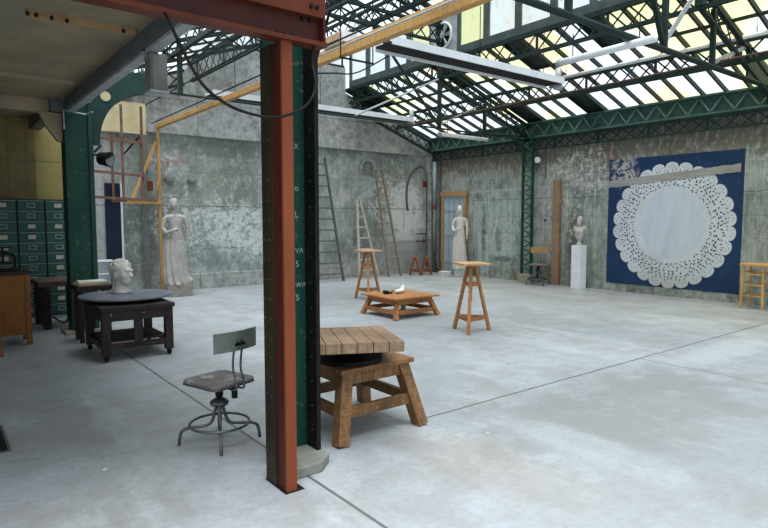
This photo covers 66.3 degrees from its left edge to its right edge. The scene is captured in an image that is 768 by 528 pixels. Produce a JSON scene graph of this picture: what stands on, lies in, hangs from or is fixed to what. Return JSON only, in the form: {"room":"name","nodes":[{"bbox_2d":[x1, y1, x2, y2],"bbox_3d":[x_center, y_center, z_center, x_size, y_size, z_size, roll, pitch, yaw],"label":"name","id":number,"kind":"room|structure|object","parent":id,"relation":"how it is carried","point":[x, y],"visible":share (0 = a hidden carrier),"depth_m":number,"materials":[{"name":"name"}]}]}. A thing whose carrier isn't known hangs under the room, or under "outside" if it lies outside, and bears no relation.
{"room":"art studio","nodes":[
{"label":"art studio","id":0,"kind":"room"},
{"bbox_2d":[0,116,62,199],"bbox_3d":[-7.785,-0.684,8.613,5.530,3.350,0.200,-3,6,-38],"label":"wall partition","id":1,"kind":"structure","parent":0,"point":[30,160],"depth_m":9.83,"materials":[{"name":"paint"}]},
{"bbox_2d":[28,97,63,129],"bbox_3d":[-5.198,-2.364,8.998,0.160,0.360,2.170,-3,6,-38],"label":"trim","id":2,"kind":"structure","parent":1,"relation":"attached to","point":[56,105],"depth_m":8.24,"materials":[{"name":"grey paint"}]},
{"bbox_2d":[0,0,155,117],"bbox_3d":[-5.120,-2.132,4.800,5.200,0.180,8.900,-3,6,-38],"label":"ceiling","id":3,"kind":"structure","parent":0,"point":[28,45],"depth_m":5.58,"materials":[{"name":"paint"}]},
{"bbox_2d":[0,94,48,113],"bbox_3d":[-6.749,-2.103,6.771,5.040,0.180,0.200,-3,6,-38],"label":"trim","id":4,"kind":"structure","parent":3,"relation":"attached to","point":[7,102],"depth_m":8.06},
{"bbox_2d":[0,71,73,85],"bbox_3d":[-5.798,-2.078,5.596,5.100,0.050,0.080,-3,6,-38],"label":"trim","id":5,"kind":"structure","parent":3,"relation":"attached to","point":[2,74],"depth_m":6.90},
{"bbox_2d":[25,10,135,35],"bbox_3d":[-2.535,-2.024,4.951,0.846,0.060,0.101,-3,6,-38],"label":"rail","id":6,"kind":"object","parent":3,"relation":"attached to","point":[29,13],"visible":1,"depth_m":4.94,"materials":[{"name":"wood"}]},
{"bbox_2d":[63,42,432,156],"bbox_3d":[-2.755,-4.169,15.026,10.550,2.180,0.370,-3,6,-38],"label":"wall","id":7,"kind":"structure","parent":0,"point":[222,121],"depth_m":14.30,"materials":[{"name":"concrete"}]},
{"bbox_2d":[205,37,344,67],"bbox_3d":[-2.809,-5.730,14.724,4.340,1.000,0.070,-3,6,-38],"label":"window","id":8,"kind":"structure","parent":7,"relation":"in","point":[231,45],"depth_m":15.79,"materials":[{"name":"clear glass"}]},
{"bbox_2d":[93,131,422,288],"bbox_3d":[-2.791,-1.306,15.292,10.550,3.570,0.250,-3,6,-38],"label":"wall","id":9,"kind":"structure","parent":0,"point":[223,208],"depth_m":14.44,"materials":[{"name":"concrete"}]},
{"bbox_2d":[104,183,124,259],"bbox_3d":[-5.838,-0.535,12.762,0.350,2.420,0.060,-3,6,-38],"label":"door","id":10,"kind":"structure","parent":9,"relation":"in","point":[114,227],"depth_m":12.73,"materials":[{"name":"blue paint"}]},
{"bbox_2d":[94,104,156,202],"bbox_3d":[-5.770,-2.215,11.942,1.833,1.905,1.252,-3,6,-38],"label":"frame","id":11,"kind":"object","parent":9,"relation":"attached to","point":[111,139],"visible":0.75,"depth_m":11.74,"materials":[{"name":"metal"}]},
{"bbox_2d":[143,132,150,288],"bbox_3d":[-5.311,-1.139,13.115,0.110,3.570,0.100,-3,6,-38],"label":"trim","id":12,"kind":"structure","parent":9,"relation":"attached to","point":[146,206],"depth_m":13.10,"materials":[{"name":"wood"}]},
{"bbox_2d":[147,181,152,190],"bbox_3d":[-4.768,-1.589,11.980,0.100,0.200,0.060,-3,6,-38],"label":"clamp","id":13,"kind":"object","parent":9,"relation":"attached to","point":[149,183],"visible":1,"depth_m":11.96,"materials":[{"name":"metal"}]},
{"bbox_2d":[151,263,372,289],"bbox_3d":[-2.811,0.311,15.197,6.250,0.360,0.070,-3,6,-38],"label":"baseboard","id":14,"kind":"structure","parent":9,"relation":"attached to","point":[251,277],"depth_m":14.56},
{"bbox_2d":[359,158,375,175],"bbox_3d":[-0.472,-2.778,16.803,0.540,0.475,0.085,-3,6,-38],"label":"trim","id":15,"kind":"structure","parent":9,"relation":"attached to","point":[367,166],"depth_m":16.81,"materials":[{"name":"concrete"}]},
{"bbox_2d":[406,166,427,265],"bbox_3d":[0.976,-1.463,17.975,0.748,3.074,0.166,-2,5,-24],"label":"pipe","id":16,"kind":"object","parent":9,"relation":"attached to","point":[424,169],"visible":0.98,"depth_m":17.98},
{"bbox_2d":[423,156,433,269],"bbox_3d":[1.379,-1.534,18.270,0.300,3.570,0.160,-3,6,-38],"label":"trim","id":17,"kind":"structure","parent":9,"relation":"attached to","point":[427,164],"depth_m":18.19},
{"bbox_2d":[0,272,767,527],"bbox_3d":[0.308,1.207,7.165,16.350,0.200,17.150,-3,6,-38],"label":"floor","id":18,"kind":"structure","parent":0,"point":[598,408],"depth_m":4.69,"materials":[{"name":"concrete"}]},
{"bbox_2d":[0,425,11,452],"bbox_3d":[-3.008,1.317,4.336,0.380,0.012,0.660,-3,6,-38],"label":"drain grate","id":19,"kind":"object","parent":18,"relation":"on","point":[4,444],"visible":1,"depth_m":4.32,"materials":[{"name":"metal"}]},
{"bbox_2d":[0,199,18,268],"bbox_3d":[-6.127,-0.057,9.465,0.382,1.970,0.452,-3,6,-38],"label":"filing cabinet","id":20,"kind":"object","parent":18,"relation":"on","point":[8,215],"visible":0.58,"depth_m":9.31,"materials":[{"name":"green metal"}]},
{"bbox_2d":[0,269,32,344],"bbox_3d":[-5.056,0.579,7.701,0.740,0.970,0.480,-3,6,-38],"label":"wooden desk","id":21,"kind":"object","parent":18,"relation":"on","point":[15,292],"visible":1,"depth_m":7.64,"materials":[{"name":"brown wood"}]},
{"bbox_2d":[0,246,17,271],"bbox_3d":[-4.987,-0.067,7.693,0.300,0.319,0.240,-3,6,-38],"label":"press","id":22,"kind":"object","parent":21,"relation":"on","point":[2,253],"visible":1,"depth_m":7.68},
{"bbox_2d":[16,199,46,319],"bbox_3d":[-5.819,-0.076,9.704,0.382,1.970,0.452,-3,6,-38],"label":"filing cabinet","id":23,"kind":"object","parent":18,"relation":"on","point":[30,212],"visible":0.67,"depth_m":9.51,"materials":[{"name":"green metal"}]},
{"bbox_2d":[31,276,67,329],"bbox_3d":[-5.089,0.591,9.189,0.630,0.720,0.800,-3,6,-38],"label":"bench","id":24,"kind":"object","parent":18,"relation":"on","point":[42,290],"visible":0.48,"depth_m":8.86,"materials":[{"name":"brown wood"}]},
{"bbox_2d":[44,199,66,317],"bbox_3d":[-5.516,-0.094,9.940,0.372,1.970,0.452,-3,6,-38],"label":"filing cabinet","id":25,"kind":"object","parent":18,"relation":"on","point":[53,209],"visible":0.58,"depth_m":9.73,"materials":[{"name":"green metal"}]},
{"bbox_2d":[37,72,144,335],"bbox_3d":[-4.126,-0.933,8.591,1.500,3.850,0.661,-3,6,-38],"label":"steel column","id":26,"kind":"structure","parent":18,"relation":"on","point":[77,132],"depth_m":8.44,"materials":[{"name":"metal"}]},
{"bbox_2d":[93,152,114,166],"bbox_3d":[-4.044,-1.502,8.489,0.278,0.218,0.216,2,5,21],"label":"spot lamp","id":27,"kind":"object","parent":26,"relation":"attached to","point":[107,159],"visible":1,"depth_m":8.40,"materials":[{"name":"black metal"}]},
{"bbox_2d":[64,18,194,111],"bbox_3d":[-2.590,-2.169,5.864,0.200,0.450,5.950,-3,6,-38],"label":"beam","id":28,"kind":"structure","parent":26,"relation":"on","point":[157,35],"depth_m":5.76,"materials":[{"name":"metal"}]},
{"bbox_2d":[142,49,169,96],"bbox_3d":[-2.093,-1.818,5.345,0.205,0.530,0.200,-3,6,-38],"label":"junction box","id":29,"kind":"object","parent":28,"relation":"hanging from","point":[156,80],"visible":0.93,"depth_m":5.29,"materials":[{"name":"grey metal"}]},
{"bbox_2d":[71,283,112,343],"bbox_3d":[-3.976,0.659,8.030,0.440,0.760,0.400,-3,6,-38],"label":"side table","id":30,"kind":"object","parent":18,"relation":"on","point":[78,290],"visible":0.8,"depth_m":7.85,"materials":[{"name":"brown wood"}]},
{"bbox_2d":[73,282,107,285],"bbox_3d":[-3.991,0.264,7.987,0.360,0.030,0.280,-4,6,-43],"label":"book","id":31,"kind":"object","parent":30,"relation":"on","point":[74,283],"visible":0.71,"depth_m":7.87,"materials":[{"name":"cardboard"}]},
{"bbox_2d":[76,279,106,283],"bbox_3d":[-3.976,0.235,7.997,0.340,0.022,0.260,-3,5,-34],"label":"book","id":32,"kind":"object","parent":31,"relation":"on","point":[94,280],"visible":1,"depth_m":7.94,"materials":[{"name":"paper"}]},
{"bbox_2d":[98,259,113,290],"bbox_3d":[-5.600,0.336,11.795,0.300,0.830,0.240,-3,6,-38],"label":"base cabinet","id":33,"kind":"object","parent":18,"relation":"on","point":[103,265],"visible":0.32,"depth_m":11.86,"materials":[{"name":"paint"}]},
{"bbox_2d":[82,298,174,361],"bbox_3d":[-3.179,0.774,7.313,0.840,0.640,0.980,-3,6,-38],"label":"table","id":34,"kind":"object","parent":18,"relation":"on","point":[142,311],"visible":0.97,"depth_m":7.02,"materials":[{"name":"brown wood"}]},
{"bbox_2d":[77,289,172,301],"bbox_3d":[-3.245,0.412,7.412,1.100,0.068,1.100,-3,6,-38],"label":"round slab","id":35,"kind":"object","parent":34,"relation":"on","point":[136,294],"visible":0.94,"depth_m":7.26,"materials":[{"name":"black metal"}]},
{"bbox_2d":[108,258,132,293],"bbox_3d":[-3.349,0.148,7.490,0.295,0.441,0.295,-2,5,-23],"label":"bust","id":36,"kind":"object","parent":35,"relation":"on","point":[120,269],"visible":1,"depth_m":7.41,"materials":[{"name":"stone"}]},
{"bbox_2d":[140,147,146,288],"bbox_3d":[-5.294,-1.091,12.941,0.037,3.500,0.037,-1,5,-15],"label":"pipe","id":37,"kind":"object","parent":18,"relation":"on","point":[140,147],"visible":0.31,"depth_m":12.98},
{"bbox_2d":[125,128,163,289],"bbox_3d":[-5.252,-1.159,12.878,0.774,3.645,0.132,-4,6,-43],"label":"wooden post","id":38,"kind":"object","parent":18,"relation":"on","point":[156,144],"visible":0.98,"depth_m":13.03,"materials":[{"name":"beige wood"}]},
{"bbox_2d":[156,0,491,128],"bbox_3d":[-1.536,-2.707,8.571,0.090,0.090,11.300,-3,6,-38],"label":"timber beam","id":39,"kind":"structure","parent":38,"relation":"on","point":[456,7],"depth_m":6.71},
{"bbox_2d":[161,198,192,296],"bbox_3d":[-4.465,-0.369,12.664,0.629,2.102,0.584,-3,5,-35],"label":"statue","id":40,"kind":"object","parent":18,"relation":"on","point":[178,280],"visible":1,"depth_m":12.50,"materials":[{"name":"stone"}]},
{"bbox_2d":[177,326,260,455],"bbox_3d":[-1.210,0.894,4.346,0.474,0.856,0.450,2,5,28],"label":"swivel chair","id":41,"kind":"object","parent":18,"relation":"on","point":[218,381],"visible":1,"depth_m":4.26,"materials":[{"name":"metal"}]},
{"bbox_2d":[259,39,328,493],"bbox_3d":[-0.603,-0.190,3.798,0.462,3.100,0.640,-3,6,-38],"label":"steel column","id":42,"kind":"structure","parent":18,"relation":"on","point":[289,144],"depth_m":3.62,"materials":[{"name":"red metal"}]},
{"bbox_2d":[71,0,326,50],"bbox_3d":[-2.213,-1.419,2.155,4.600,0.460,0.200,-3,6,-38],"label":"steel beam","id":43,"kind":"structure","parent":42,"relation":"on","point":[301,22],"depth_m":3.25,"materials":[{"name":"red metal"}]},
{"bbox_2d":[163,12,316,118],"bbox_3d":[-0.729,-1.031,3.182,0.892,0.478,0.128,-3,6,-38],"label":"cable","id":44,"kind":"object","parent":43,"relation":"hanging from","point":[203,85],"visible":1,"depth_m":3.08,"materials":[{"name":"black rubber"}]},
{"bbox_2d":[319,158,344,280],"bbox_3d":[-1.576,-1.177,15.508,0.905,3.293,0.583,-3,6,-38],"label":"ladder","id":45,"kind":"object","parent":18,"relation":"on","point":[325,161],"visible":0.62,"depth_m":15.66,"materials":[{"name":"grey wood"}]},
{"bbox_2d":[354,249,381,297],"bbox_3d":[-0.282,0.219,12.144,0.531,1.020,0.579,-3,5,-33],"label":"stool","id":46,"kind":"object","parent":18,"relation":"on","point":[368,288],"visible":0.88,"depth_m":12.12,"materials":[{"name":"brown wood"}]},
{"bbox_2d":[356,199,379,277],"bbox_3d":[-0.507,-0.713,16.517,0.704,2.217,0.364,-3,6,-38],"label":"ladder","id":47,"kind":"object","parent":18,"relation":"on","point":[357,200],"visible":0.92,"depth_m":16.45,"materials":[{"name":"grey wood"}]},
{"bbox_2d":[320,352,427,446],"bbox_3d":[-0.247,1.025,4.789,0.860,0.564,0.864,-3,6,-38],"label":"stand","id":48,"kind":"object","parent":18,"relation":"on","point":[342,380],"visible":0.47,"depth_m":4.54,"materials":[{"name":"brown wood"}]},
{"bbox_2d":[320,326,403,366],"bbox_3d":[-0.269,0.641,4.590,0.676,0.232,0.882,-1,4,-11],"label":"board","id":49,"kind":"object","parent":48,"relation":"on","point":[362,345],"visible":0.87,"depth_m":4.41,"materials":[{"name":"brown wood"}]},
{"bbox_2d":[374,170,401,276],"bbox_3d":[0.124,-1.171,16.943,0.705,3.063,0.413,-3,6,-38],"label":"ladder","id":50,"kind":"object","parent":18,"relation":"on","point":[375,171],"visible":1,"depth_m":16.88,"materials":[{"name":"brown wood"}]},
{"bbox_2d":[360,290,439,320],"bbox_3d":[0.275,0.705,10.216,0.994,0.375,1.000,-3,6,-38],"label":"table","id":51,"kind":"object","parent":18,"relation":"on","point":[411,298],"visible":0.98,"depth_m":10.02,"materials":[{"name":"brown wood"}]},
{"bbox_2d":[409,256,420,275],"bbox_3d":[0.917,0.053,17.370,0.348,0.556,0.400,0,4,0],"label":"trestle","id":52,"kind":"object","parent":18,"relation":"on","point":[414,257],"visible":1,"depth_m":17.20,"materials":[{"name":"brown wood"}]},
{"bbox_2d":[421,256,432,274],"bbox_3d":[1.258,0.049,17.420,0.348,0.556,0.400,0,4,0],"label":"trestle","id":53,"kind":"object","parent":18,"relation":"on","point":[426,258],"visible":0.98,"depth_m":17.25,"materials":[{"name":"brown wood"}]},
{"bbox_2d":[438,158,440,270],"bbox_3d":[1.695,-1.479,18.013,0.060,3.500,0.060,-3,6,-38],"label":"pipe","id":54,"kind":"object","parent":18,"relation":"on","point":[440,158],"visible":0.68,"depth_m":18.00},
{"bbox_2d":[438,271,450,276],"bbox_3d":[1.734,0.285,16.850,0.250,0.160,0.250,-3,6,-38],"label":"stone block","id":55,"kind":"object","parent":18,"relation":"on","point":[440,273],"visible":1,"depth_m":16.77,"materials":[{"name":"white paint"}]},
{"bbox_2d":[451,205,467,276],"bbox_3d":[2.196,-0.663,16.893,0.509,2.036,0.469,1,4,12],"label":"statue","id":56,"kind":"object","parent":18,"relation":"on","point":[458,247],"visible":0.91,"depth_m":16.77,"materials":[{"name":"stone"}]},
{"bbox_2d":[452,261,490,334],"bbox_3d":[1.331,0.486,8.651,0.531,1.020,0.579,-1,5,-16],"label":"stool","id":57,"kind":"object","parent":18,"relation":"on","point":[470,265],"visible":1,"depth_m":8.63,"materials":[{"name":"brown wood"}]},
{"bbox_2d":[517,138,537,282],"bbox_3d":[3.742,-1.375,15.221,0.300,3.720,0.440,-3,6,-38],"label":"lattice column","id":58,"kind":"structure","parent":18,"relation":"on","point":[522,277],"depth_m":15.17,"materials":[{"name":"metal"}]},
{"bbox_2d":[135,0,529,163],"bbox_3d":[-0.437,-4.151,11.797,10.572,3.682,0.100,-3,6,-38],"label":"roof truss","id":59,"kind":"object","parent":58,"relation":"on","point":[437,25],"visible":0.65,"depth_m":12.62,"materials":[{"name":"green metal"}]},
{"bbox_2d":[145,0,341,105],"bbox_3d":[-1.999,-3.137,8.621,0.021,0.084,10.400,-3,6,-38],"label":"conduit","id":60,"kind":"object","parent":59,"relation":"attached to","point":[334,3],"visible":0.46,"depth_m":9.17,"materials":[{"name":"black metal"}]},
{"bbox_2d":[151,0,430,123],"bbox_3d":[-1.881,-2.790,8.740,0.021,0.094,10.400,-3,6,-38],"label":"conduit","id":61,"kind":"object","parent":59,"relation":"attached to","point":[425,1],"visible":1,"depth_m":6.86,"materials":[{"name":"black metal"}]},
{"bbox_2d":[525,247,549,285],"bbox_3d":[3.860,0.056,14.742,0.495,0.942,0.522,3,5,32],"label":"swivel chair","id":62,"kind":"object","parent":18,"relation":"on","point":[537,250],"visible":1,"depth_m":14.83,"materials":[{"name":"metal"}]},
{"bbox_2d":[570,245,586,288],"bbox_3d":[4.630,0.068,13.991,0.250,1.030,0.250,-3,6,-38],"label":"pedestal","id":63,"kind":"object","parent":18,"relation":"on","point":[578,252],"visible":0.94,"depth_m":13.90,"materials":[{"name":"paint"}]},
{"bbox_2d":[573,216,585,244],"bbox_3d":[4.630,-0.790,13.926,0.225,0.690,0.303,-1,4,-7],"label":"bust","id":64,"kind":"object","parent":63,"relation":"on","point":[579,231],"visible":0.98,"depth_m":13.86,"materials":[{"name":"stone"}]},
{"bbox_2d":[739,262,767,310],"bbox_3d":[6.987,0.419,10.738,0.435,0.834,0.777,-3,6,-38],"label":"wooden stool","id":65,"kind":"object","parent":18,"relation":"on","point":[763,265],"visible":1,"depth_m":10.86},
{"bbox_2d":[345,0,767,138],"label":"skylight","id":66,"kind":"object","parent":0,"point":[587,103],"depth_m":12.39,"materials":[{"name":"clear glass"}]},
{"bbox_2d":[561,53,669,78],"bbox_3d":[4.430,-3.827,11.403,0.081,0.083,2.264,-3,6,-38],"label":"tube light","id":67,"kind":"object","parent":66,"relation":"hanging from","point":[565,76],"depth_m":11.30,"materials":[{"name":"grey metal"}]},
{"bbox_2d":[677,43,708,52],"bbox_3d":[5.372,-3.728,10.197,0.081,0.070,0.524,-3,6,-38],"label":"tube light","id":68,"kind":"object","parent":66,"relation":"hanging from","point":[706,45],"depth_m":10.16,"materials":[{"name":"grey metal"}]},
{"bbox_2d":[743,17,767,39],"bbox_3d":[5.971,-3.783,9.422,0.081,0.298,0.348,-3,6,-38],"label":"tube light","id":69,"kind":"object","parent":66,"relation":"hanging from","point":[765,32],"depth_m":9.41,"materials":[{"name":"grey metal"}]},
{"bbox_3d":[8.400,-4.376,3.974,0.065,1.020,0.820,-3,6,-38],"label":"window","id":70,"kind":"structure","parent":66,"relation":"attached to","visible":0},
{"bbox_2d":[327,0,425,33],"bbox_3d":[3.209,-5.561,8.803,2.280,0.595,16.610,-3,6,-38],"label":"window","id":71,"kind":"structure","parent":70,"relation":"attached to","point":[374,1],"depth_m":13.88,"materials":[{"name":"clear glass"}]},
{"bbox_2d":[433,109,767,305],"bbox_3d":[6.660,-1.215,11.939,0.250,3.900,17.150,-3,6,-38],"label":"wall","id":72,"kind":"structure","parent":0,"point":[494,182],"depth_m":14.14,"materials":[{"name":"concrete"}]},
{"bbox_2d":[432,162,437,271],"bbox_3d":[1.583,-1.438,18.128,0.148,3.400,0.234,-3,6,-38],"label":"drain pipe","id":73,"kind":"object","parent":72,"relation":"attached to","point":[434,185],"visible":1,"depth_m":18.11,"materials":[{"name":"metal"}]},
{"bbox_2d":[440,191,468,272],"bbox_3d":[2.085,-0.923,17.566,0.095,2.460,1.090,-3,6,-38],"label":"door","id":74,"kind":"structure","parent":72,"relation":"in","point":[450,201],"depth_m":17.72,"materials":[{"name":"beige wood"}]},
{"bbox_2d":[468,196,473,275],"bbox_3d":[2.520,-0.804,17.063,0.035,2.300,0.150,-3,6,-38],"label":"trim","id":75,"kind":"structure","parent":72,"relation":"attached to","point":[471,198],"depth_m":17.03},
{"bbox_2d":[551,180,561,284],"bbox_3d":[4.308,-0.783,14.692,0.110,2.620,0.200,-3,6,-38],"label":"wall post","id":76,"kind":"object","parent":72,"relation":"attached to","point":[557,184],"visible":1,"depth_m":14.64,"materials":[{"name":"brown wood"}]},
{"bbox_2d":[428,86,767,151],"bbox_3d":[6.471,-3.145,11.611,0.230,0.400,16.728,-3,6,-38],"label":"beam","id":77,"kind":"structure","parent":72,"relation":"attached to","point":[750,98],"depth_m":12.93,"materials":[{"name":"metal"}]},
{"bbox_2d":[352,96,430,152],"bbox_3d":[0.285,-3.990,17.012,2.887,1.359,0.070,-3,6,-38],"label":"girder","id":78,"kind":"object","parent":77,"relation":"attached to","point":[386,126],"visible":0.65,"depth_m":17.24,"materials":[{"name":"green metal"}]},
{"bbox_2d":[431,109,767,161],"bbox_3d":[6.543,-2.783,11.602,0.030,0.267,16.603,-3,6,-38],"label":"girder","id":79,"kind":"object","parent":77,"relation":"hanging from","point":[707,128],"visible":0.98,"depth_m":13.22,"materials":[{"name":"green metal"}]},
{"bbox_2d":[514,0,767,98],"bbox_3d":[3.003,-4.127,7.367,10.572,3.053,0.100,-3,6,-38],"label":"roof truss","id":80,"kind":"object","parent":77,"relation":"on","point":[756,72],"visible":0.86,"depth_m":8.70,"materials":[{"name":"green metal"}]},
{"bbox_2d":[115,32,228,104],"bbox_3d":[-2.591,-2.947,8.174,0.021,0.094,10.400,-3,6,-38],"label":"conduit","id":81,"kind":"object","parent":80,"relation":"attached to","point":[225,34],"visible":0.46,"depth_m":8.13,"materials":[{"name":"black metal"}]},
{"bbox_2d":[101,101,145,134],"bbox_3d":[-5.363,-3.015,12.067,0.900,0.630,0.040,-3,6,-38],"label":"sheet","id":82,"kind":"object","parent":81,"relation":"hanging from","point":[130,110],"visible":0.57,"depth_m":12.10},
{"bbox_2d":[132,26,216,73],"bbox_3d":[-0.576,-3.258,5.881,0.070,0.363,16.404,-3,6,-38],"label":"girder","id":83,"kind":"object","parent":80,"relation":"attached to","point":[201,34],"visible":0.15,"depth_m":8.85,"materials":[{"name":"green metal"}]},
{"bbox_2d":[136,26,236,72],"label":"window","id":84,"kind":"structure","parent":83,"relation":"attached to","point":[223,40],"depth_m":11.72,"materials":[{"name":"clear glass"}]},
{"bbox_2d":[339,0,373,64],"bbox_3d":[-0.334,-2.968,7.265,0.510,0.910,0.020,-3,6,-38],"label":"hanger","id":85,"kind":"object","parent":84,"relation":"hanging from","point":[340,56],"visible":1,"depth_m":7.26,"materials":[{"name":"black metal"}]},
{"bbox_2d":[319,0,448,54],"bbox_3d":[0.493,-2.747,6.403,0.080,0.080,5.400,-3,6,-38],"label":"timber beam","id":86,"kind":"structure","parent":85,"relation":"hanging from","point":[443,1],"depth_m":6.91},
{"bbox_2d":[323,30,358,49],"bbox_3d":[-0.604,-2.960,7.817,0.300,0.130,0.500,-3,6,-38],"label":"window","id":87,"kind":"structure","parent":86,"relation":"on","point":[335,36],"depth_m":7.64,"materials":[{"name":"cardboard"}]},
{"bbox_2d":[318,0,456,56],"bbox_3d":[0.414,-2.677,6.282,0.034,0.036,5.300,-3,6,-38],"label":"conduit","id":88,"kind":"object","parent":85,"relation":"hanging from","point":[449,1],"visible":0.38,"depth_m":6.67,"materials":[{"name":"grey metal"}]},
{"bbox_2d":[190,0,354,81],"bbox_3d":[0.686,-3.832,6.823,0.070,0.443,16.406,-3,6,-38],"label":"girder","id":89,"kind":"object","parent":80,"relation":"attached to","point":[336,6],"visible":0.42,"depth_m":11.64,"materials":[{"name":"green metal"}]},
{"bbox_2d":[187,31,200,59],"bbox_3d":[-4.139,-5.059,12.892,0.065,1.020,0.820,-3,6,-38],"label":"window","id":90,"kind":"structure","parent":89,"relation":"attached to","point":[189,32],"depth_m":13.04,"materials":[{"name":"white glass"}]},
{"bbox_2d":[205,51,414,125],"bbox_3d":[-1.219,-3.510,11.922,4.810,0.960,0.380,-3,6,-38],"label":"trough","id":91,"kind":"object","parent":89,"relation":"hanging from","point":[248,98],"visible":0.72,"depth_m":12.13,"materials":[{"name":"white paint"}]},
{"bbox_2d":[375,0,564,90],"bbox_3d":[1.478,-3.291,8.668,3.760,0.960,0.380,-3,6,-38],"label":"trough","id":92,"kind":"object","parent":89,"relation":"hanging from","point":[400,47],"visible":0.95,"depth_m":8.46,"materials":[{"name":"white paint"}]},
{"bbox_2d":[318,8,389,74],"bbox_3d":[-0.463,-2.251,6.161,0.887,1.368,4.742,1,4,8],"label":"cable","id":93,"kind":"object","parent":92,"relation":"hanging from","point":[330,9],"visible":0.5,"depth_m":7.66,"materials":[{"name":"black metal"}]},
{"bbox_2d":[326,0,424,36],"bbox_3d":[3.229,-5.289,8.823,0.070,0.363,16.605,-3,6,-38],"label":"girder","id":94,"kind":"object","parent":80,"relation":"attached to","point":[400,8],"visible":0.59,"depth_m":13.26,"materials":[{"name":"green metal"}]},
{"bbox_2d":[349,0,737,103],"bbox_3d":[4.111,-4.045,9.481,0.070,0.423,16.406,-3,6,-38],"label":"girder","id":95,"kind":"object","parent":80,"relation":"attached to","point":[606,12],"visible":0.83,"depth_m":11.00,"materials":[{"name":"green metal"}]},
{"bbox_2d":[349,49,366,87],"bbox_3d":[-0.667,-5.265,15.587,0.065,1.020,0.820,-3,6,-38],"label":"window","id":96,"kind":"structure","parent":95,"relation":"attached to","point":[362,80],"depth_m":15.76,"materials":[{"name":"green metal"}]},
{"bbox_2d":[367,41,386,81],"bbox_3d":[-0.163,-5.215,14.942,0.065,1.020,0.820,-3,6,-38],"label":"window","id":97,"kind":"structure","parent":95,"relation":"attached to","point":[370,77],"depth_m":15.09,"materials":[{"name":"green metal"}]},
{"bbox_2d":[387,36,407,75],"bbox_3d":[0.341,-5.166,14.296,0.065,1.020,0.820,-3,6,-38],"label":"window","id":98,"kind":"structure","parent":95,"relation":"attached to","point":[393,70],"depth_m":14.41,"materials":[{"name":"green metal"}]},
{"bbox_2d":[408,26,430,68],"bbox_3d":[0.844,-5.117,13.651,0.065,1.020,0.820,-3,6,-38],"label":"window","id":99,"kind":"structure","parent":95,"relation":"attached to","point":[411,64],"depth_m":13.80,"materials":[{"name":"green metal"}]},
{"bbox_2d":[431,14,456,50],"bbox_3d":[1.308,-5.060,12.976,0.126,1.010,0.820,-3,6,-38],"label":"exhaust fan","id":100,"kind":"object","parent":95,"relation":"attached to","point":[448,35],"visible":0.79,"depth_m":12.82,"materials":[{"name":"grey metal"}]},
{"bbox_2d":[457,3,485,52],"bbox_3d":[1.852,-5.018,12.361,0.065,1.020,0.820,-3,6,-38],"label":"window","id":101,"kind":"structure","parent":95,"relation":"attached to","point":[481,42],"depth_m":12.43,"materials":[{"name":"yellow glass"}]},
{"bbox_2d":[485,1,517,44],"bbox_3d":[2.356,-4.968,11.716,0.065,1.020,0.820,-3,6,-38],"label":"window","id":102,"kind":"structure","parent":95,"relation":"attached to","point":[510,33],"depth_m":11.82,"materials":[{"name":"green metal"}]},
{"bbox_2d":[517,0,552,35],"bbox_3d":[2.859,-4.919,11.071,0.065,1.020,0.820,-3,6,-38],"label":"window","id":103,"kind":"structure","parent":95,"relation":"attached to","point":[521,29],"depth_m":11.16,"materials":[{"name":"green metal"}]},
{"bbox_2d":[553,0,592,24],"bbox_3d":[3.363,-4.870,10.425,0.065,1.020,0.820,-3,6,-38],"label":"window","id":104,"kind":"structure","parent":95,"relation":"attached to","point":[586,9],"depth_m":10.33,"materials":[{"name":"green metal"}]},
{"bbox_2d":[593,0,630,11],"bbox_3d":[3.867,-4.820,9.780,0.065,1.020,0.820,-3,6,-38],"label":"window","id":105,"kind":"structure","parent":95,"relation":"attached to","point":[598,5],"depth_m":9.94,"materials":[{"name":"green metal"}]},
{"bbox_2d":[396,34,767,129],"bbox_3d":[5.397,-3.593,10.519,0.070,0.403,16.405,-3,6,-38],"label":"girder","id":106,"kind":"object","parent":80,"relation":"attached to","point":[761,57],"visible":0.75,"depth_m":11.75,"materials":[{"name":"green metal"}]},
{"bbox_2d":[403,50,767,126],"bbox_3d":[3.236,-3.341,11.739,0.021,0.094,8.900,-3,6,-38],"label":"tension rod","id":107,"kind":"object","parent":80,"relation":"attached to","point":[766,50],"visible":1,"depth_m":10.72,"materials":[{"name":"metal"}]},
{"bbox_2d":[437,122,487,141],"bbox_3d":[1.911,-3.202,14.118,1.500,0.420,0.104,-3,5,-32],"label":"tube light","id":108,"kind":"object","parent":107,"relation":"hanging from","point":[447,134],"visible":1,"depth_m":14.07,"materials":[{"name":"grey metal"}]},
{"bbox_2d":[555,14,657,66],"bbox_3d":[2.955,-3.010,7.923,0.115,0.408,1.481,-3,5,-36],"label":"tube light","id":109,"kind":"object","parent":80,"relation":"hanging from","point":[650,39],"visible":1,"depth_m":7.83,"materials":[{"name":"grey metal"}]},
{"bbox_2d":[555,59,561,66],"bbox_3d":[2.538,-2.908,8.508,0.117,0.115,0.064,-3,6,-38],"label":"socket","id":110,"kind":"object","parent":109,"relation":"attached to","point":[558,63],"depth_m":8.47,"materials":[{"name":"grey metal"}]},
{"bbox_2d":[606,148,745,293],"bbox_3d":[6.063,-0.891,12.514,0.017,2.833,2.850,-3,6,-38],"label":"wall hanging","id":111,"kind":"object","parent":72,"relation":"attached to","point":[675,221],"visible":1,"depth_m":12.35,"materials":[{"name":"fabric"}]},
{"bbox_3d":[-6.201,-1.199,11.081,0.040,4.000,2.200,-3,6,-38],"label":"wall","id":112,"kind":"structure","parent":0,"visible":0},
{"bbox_2d":[89,69,184,102],"bbox_3d":[-5.624,-3.659,12.424,2.836,1.320,0.070,-3,6,-38],"label":"girder","id":113,"kind":"object","parent":112,"relation":"attached to","point":[170,73],"visible":0.18,"depth_m":13.07,"materials":[{"name":"green metal"}]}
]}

